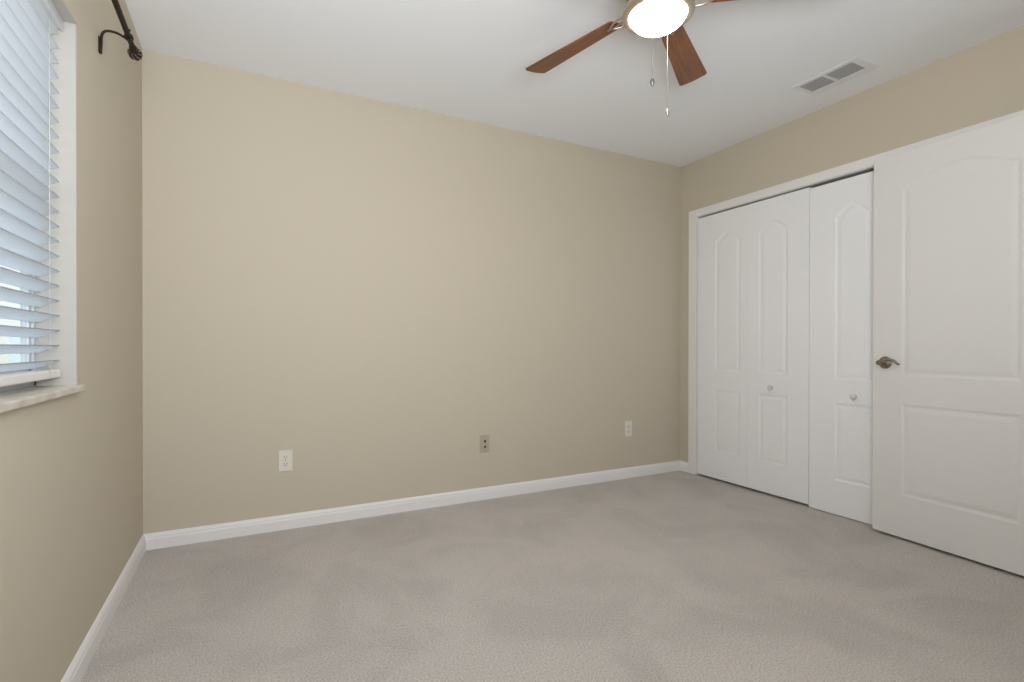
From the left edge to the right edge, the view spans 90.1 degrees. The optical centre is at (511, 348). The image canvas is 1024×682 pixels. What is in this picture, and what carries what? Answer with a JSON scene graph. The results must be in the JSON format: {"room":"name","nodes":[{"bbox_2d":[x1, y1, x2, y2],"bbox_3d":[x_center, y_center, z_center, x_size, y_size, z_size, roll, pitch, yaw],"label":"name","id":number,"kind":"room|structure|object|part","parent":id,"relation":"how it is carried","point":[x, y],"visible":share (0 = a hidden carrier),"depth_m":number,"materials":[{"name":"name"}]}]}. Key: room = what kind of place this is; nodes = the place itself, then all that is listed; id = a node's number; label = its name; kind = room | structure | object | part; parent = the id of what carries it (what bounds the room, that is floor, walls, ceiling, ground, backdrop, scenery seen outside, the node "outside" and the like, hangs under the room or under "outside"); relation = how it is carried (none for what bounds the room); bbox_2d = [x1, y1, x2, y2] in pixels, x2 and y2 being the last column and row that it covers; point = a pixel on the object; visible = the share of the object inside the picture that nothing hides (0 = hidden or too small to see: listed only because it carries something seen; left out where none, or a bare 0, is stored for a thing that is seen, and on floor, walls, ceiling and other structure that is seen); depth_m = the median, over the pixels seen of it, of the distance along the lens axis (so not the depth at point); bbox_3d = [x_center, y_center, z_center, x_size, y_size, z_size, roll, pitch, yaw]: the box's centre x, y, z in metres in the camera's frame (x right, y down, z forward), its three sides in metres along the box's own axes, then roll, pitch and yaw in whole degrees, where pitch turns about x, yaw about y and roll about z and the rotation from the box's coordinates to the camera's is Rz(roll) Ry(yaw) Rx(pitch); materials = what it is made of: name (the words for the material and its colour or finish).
{"room":"empty bedroom","nodes":[
{"label":"empty bedroom","id":0,"kind":"room"},
{"bbox_2d":[0,0,142,681],"bbox_3d":[-1.128,-0.237,1.024,0.130,2.500,3.358,0,0,-27],"label":"wall","id":1,"kind":"structure","parent":0,"point":[71,466],"depth_m":1.69,"materials":[{"name":"beige paint"}]},
{"bbox_2d":[0,0,85,412],"bbox_3d":[-1.106,-0.433,1.002,0.149,1.132,1.240,0,0,-27],"label":"window","id":2,"kind":"structure","parent":1,"relation":"in","point":[12,397],"depth_m":1.55,"materials":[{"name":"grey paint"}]},
{"bbox_3d":[-1.158,-0.197,0.982,0.020,0.560,1.170,0,0,-27],"label":"sash","id":3,"kind":"part","parent":2,"relation":"part of","materials":[{"name":"silver metal"}]},
{"bbox_3d":[-1.157,-0.441,0.981,0.030,1.108,1.210,0,0,-27],"label":"frame","id":4,"kind":"part","parent":2,"relation":"part of","materials":[{"name":"silver metal"}]},
{"bbox_2d":[0,0,62,386],"bbox_3d":[-1.111,-0.450,1.005,0.060,1.078,1.190,0,0,-27],"label":"window blind","id":5,"kind":"object","parent":2,"relation":"attached to","point":[26,26],"visible":1,"depth_m":1.35,"materials":[{"name":"white plastic"}]},
{"bbox_3d":[-1.112,0.076,1.007,0.050,0.025,1.178,0,0,-27],"label":"rail","id":6,"kind":"part","parent":5,"relation":"part of","materials":[{"name":"white plastic"}]},
{"bbox_3d":[-1.337,-0.439,1.439,0.054,1.040,0.002,0,0,-27],"label":"ladder cord","id":7,"kind":"part","parent":5,"relation":"part of","materials":[{"name":"white fabric"}]},
{"bbox_3d":[-1.104,0.123,1.005,0.144,0.020,1.240,0,0,-27],"label":"sill","id":8,"kind":"part","parent":2,"relation":"part of","materials":[{"name":"stone"}]},
{"bbox_2d":[61,534,145,681],"bbox_3d":[-1.065,0.973,1.062,0.014,0.080,3.358,0,0,-27],"label":"baseboard","id":9,"kind":"structure","parent":1,"relation":"attached to","point":[75,672],"depth_m":1.80,"materials":[{"name":"white paint"}]},
{"bbox_2d":[98,0,142,60],"bbox_3d":[-0.994,-1.092,1.026,0.112,0.108,2.089,0,0,-27],"label":"curtain rod","id":10,"kind":"object","parent":1,"relation":"attached to","point":[134,53],"visible":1,"depth_m":1.81,"materials":[{"name":"brown metal"}]},
{"bbox_3d":[-0.966,-1.118,1.040,0.018,0.018,1.945,0,0,-27],"label":"rod","id":11,"kind":"part","parent":10,"relation":"part of","materials":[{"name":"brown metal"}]},
{"bbox_2d":[142,48,680,533],"bbox_3d":[-0.256,-0.246,3.439,3.898,2.500,0.130,0,0,-27],"label":"wall","id":12,"kind":"structure","parent":0,"point":[367,290],"depth_m":3.09,"materials":[{"name":"beige paint"}]},
{"bbox_2d":[279,450,292,471],"bbox_3d":[-1.261,0.625,2.845,0.071,0.117,0.009,0,0,-27],"label":"wall outlet","id":13,"kind":"object","parent":12,"relation":"attached to","point":[285,456],"visible":1,"depth_m":2.84,"materials":[{"name":"beige plastic"}]},
{"bbox_2d":[144,460,679,550],"bbox_3d":[-0.224,0.964,3.380,3.638,0.080,0.014,0,0,-27],"label":"baseboard","id":14,"kind":"structure","parent":12,"relation":"attached to","point":[164,539],"depth_m":3.08,"materials":[{"name":"white paint"}]},
{"bbox_2d":[480,435,488,452],"bbox_3d":[-0.181,0.634,3.402,0.069,0.114,0.011,0,0,-27],"label":"cable plate","id":15,"kind":"object","parent":12,"relation":"attached to","point":[484,439],"visible":1,"depth_m":3.40,"materials":[{"name":"beige plastic"}]},
{"bbox_2d":[625,421,631,436],"bbox_3d":[0.903,0.622,3.965,0.071,0.117,0.009,0,0,-27],"label":"wall outlet","id":16,"kind":"object","parent":12,"relation":"attached to","point":[628,424],"visible":1,"depth_m":3.96,"materials":[{"name":"beige plastic"}]},
{"bbox_2d":[81,471,1023,681],"bbox_3d":[1.010,1.070,2.136,4.788,0.120,3.458,0,0,-27],"label":"floor","id":17,"kind":"structure","parent":0,"point":[675,576],"depth_m":2.02,"materials":[{"name":"beige carpet"}]},
{"bbox_2d":[125,0,1023,166],"bbox_3d":[0.968,-1.550,2.103,4.888,0.120,3.658,0,0,-27],"label":"ceiling","id":18,"kind":"structure","parent":0,"point":[469,60],"depth_m":2.56,"materials":[{"name":"white paint"}]},
{"bbox_2d":[526,0,733,115],"bbox_3d":[0.506,-1.198,1.905,1.261,0.582,1.296,0,0,-27],"label":"ceiling fan","id":19,"kind":"object","parent":18,"relation":"hanging from","point":[665,19],"visible":1,"depth_m":2.06,"materials":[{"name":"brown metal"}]},
{"bbox_3d":[0.262,-1.309,2.234,0.131,0.006,0.486,-17,11,-40],"label":"blade","id":20,"kind":"part","parent":19,"relation":"part of","materials":[{"name":"brown wood"}]},
{"bbox_3d":[0.493,-1.095,1.785,0.004,0.323,0.044,0,0,22],"label":"pull chain","id":21,"kind":"part","parent":19,"relation":"part of","materials":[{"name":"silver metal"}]},
{"bbox_3d":[0.546,-1.223,1.914,0.200,0.057,0.200,0,0,-27],"label":"lamp shade","id":22,"kind":"part","parent":19,"relation":"part of","materials":[{"name":"white glass"}]},
{"bbox_3d":[0.612,-1.098,2.009,0.004,0.318,0.008,0,0,35],"label":"pull chain","id":23,"kind":"part","parent":19,"relation":"part of","materials":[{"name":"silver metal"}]},
{"bbox_3d":[0.763,-1.309,2.283,0.131,0.006,0.486,-14,-7,30],"label":"blade","id":24,"kind":"part","parent":19,"relation":"part of","materials":[{"name":"brown wood"}]},
{"bbox_3d":[0.964,-1.306,1.821,0.486,0.006,0.131,0,-12,12],"label":"blade","id":25,"kind":"part","parent":19,"relation":"part of","materials":[{"name":"brown wood"}]},
{"bbox_2d":[792,56,878,95],"bbox_3d":[1.768,-1.488,2.807,0.208,0.008,0.352,0,0,-27],"label":"ceiling vent","id":26,"kind":"object","parent":18,"relation":"in","point":[855,67],"visible":1,"depth_m":2.79,"materials":[{"name":"white metal"}]},
{"bbox_2d":[805,77,830,89],"bbox_3d":[1.721,-1.487,2.877,0.116,0.007,0.130,0,0,-27],"label":"grille","id":27,"kind":"object","parent":26,"relation":"attached to","point":[819,83],"depth_m":2.87,"materials":[{"name":"grey metal"}]},
{"bbox_2d":[826,63,861,80],"bbox_3d":[1.791,-1.486,2.742,0.116,0.007,0.139,0,0,-27],"label":"grille","id":28,"kind":"object","parent":26,"relation":"attached to","point":[847,70],"depth_m":2.75,"materials":[{"name":"grey metal"}]},
{"bbox_2d":[680,25,1023,461],"bbox_3d":[2.153,-0.241,2.722,0.237,2.500,3.358,0,0,-27],"label":"wall","id":29,"kind":"structure","parent":0,"point":[981,82],"depth_m":2.98,"materials":[{"name":"beige paint"}]},
{"bbox_2d":[680,460,687,472],"bbox_3d":[1.406,0.962,4.173,0.014,0.080,0.104,0,0,-27],"label":"baseboard","id":30,"kind":"structure","parent":29,"relation":"attached to","point":[683,465],"depth_m":4.17,"materials":[{"name":"white paint"}]},
{"bbox_2d":[698,187,810,504],"bbox_3d":[1.677,-0.018,3.636,0.064,2.010,0.900,0,0,-27],"label":"door","id":31,"kind":"structure","parent":29,"relation":"in","point":[754,258],"depth_m":3.58,"materials":[{"name":"white paint"}]},
{"bbox_2d":[809,171,873,524],"bbox_3d":[2.088,-0.003,2.829,0.064,2.010,0.900,0,0,-27],"label":"door","id":32,"kind":"structure","parent":29,"relation":"in","point":[841,211],"depth_m":3.05,"materials":[{"name":"white paint"}]},
{"bbox_2d":[688,110,1023,474],"bbox_3d":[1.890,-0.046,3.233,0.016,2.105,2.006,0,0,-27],"label":"trim","id":33,"kind":"structure","parent":29,"relation":"attached to","point":[868,162],"depth_m":4.04,"materials":[{"name":"white paint"}]},
{"bbox_2d":[872,114,1023,575],"bbox_3d":[2.128,-0.016,2.455,0.099,2.020,0.772,0,0,-23],"label":"door","id":34,"kind":"structure","parent":29,"relation":"in","point":[948,246],"depth_m":2.48,"materials":[{"name":"white paint"}]},
{"bbox_3d":[1.987,0.075,2.745,0.064,0.066,0.066,0,0,-23],"label":"handle","id":35,"kind":"part","parent":34,"relation":"part of","materials":[{"name":"silver metal"}]},
{"bbox_3d":[1.984,0.069,2.694,0.020,0.035,0.108,0,0,-23],"label":"lever","id":36,"kind":"part","parent":34,"relation":"part of","materials":[{"name":"silver metal"}]},
{"label":"outside","id":37,"kind":"structure","parent":0,"visible":0},
{"bbox_3d":[-15.253,1.300,1.122,23.934,0.100,40.000,0,0,-27],"label":"ground","id":38,"kind":"structure","parent":37,"visible":0},
{"bbox_2d":[0,248,19,363],"bbox_3d":[-12.495,-0.974,7.718,8.600,4.400,5.800,0,0,-27],"label":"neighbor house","id":39,"kind":"structure","parent":38,"relation":"on","point":[4,358],"depth_m":8.42,"materials":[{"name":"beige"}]},
{"bbox_2d":[9,337,19,362],"bbox_3d":[-6.225,0.480,8.040,2.490,1.500,0.120,0,0,-27],"label":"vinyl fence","id":40,"kind":"object","parent":38,"relation":"on","point":[13,358],"visible":0.02,"depth_m":7.44,"materials":[{"name":"white"}]}
]}

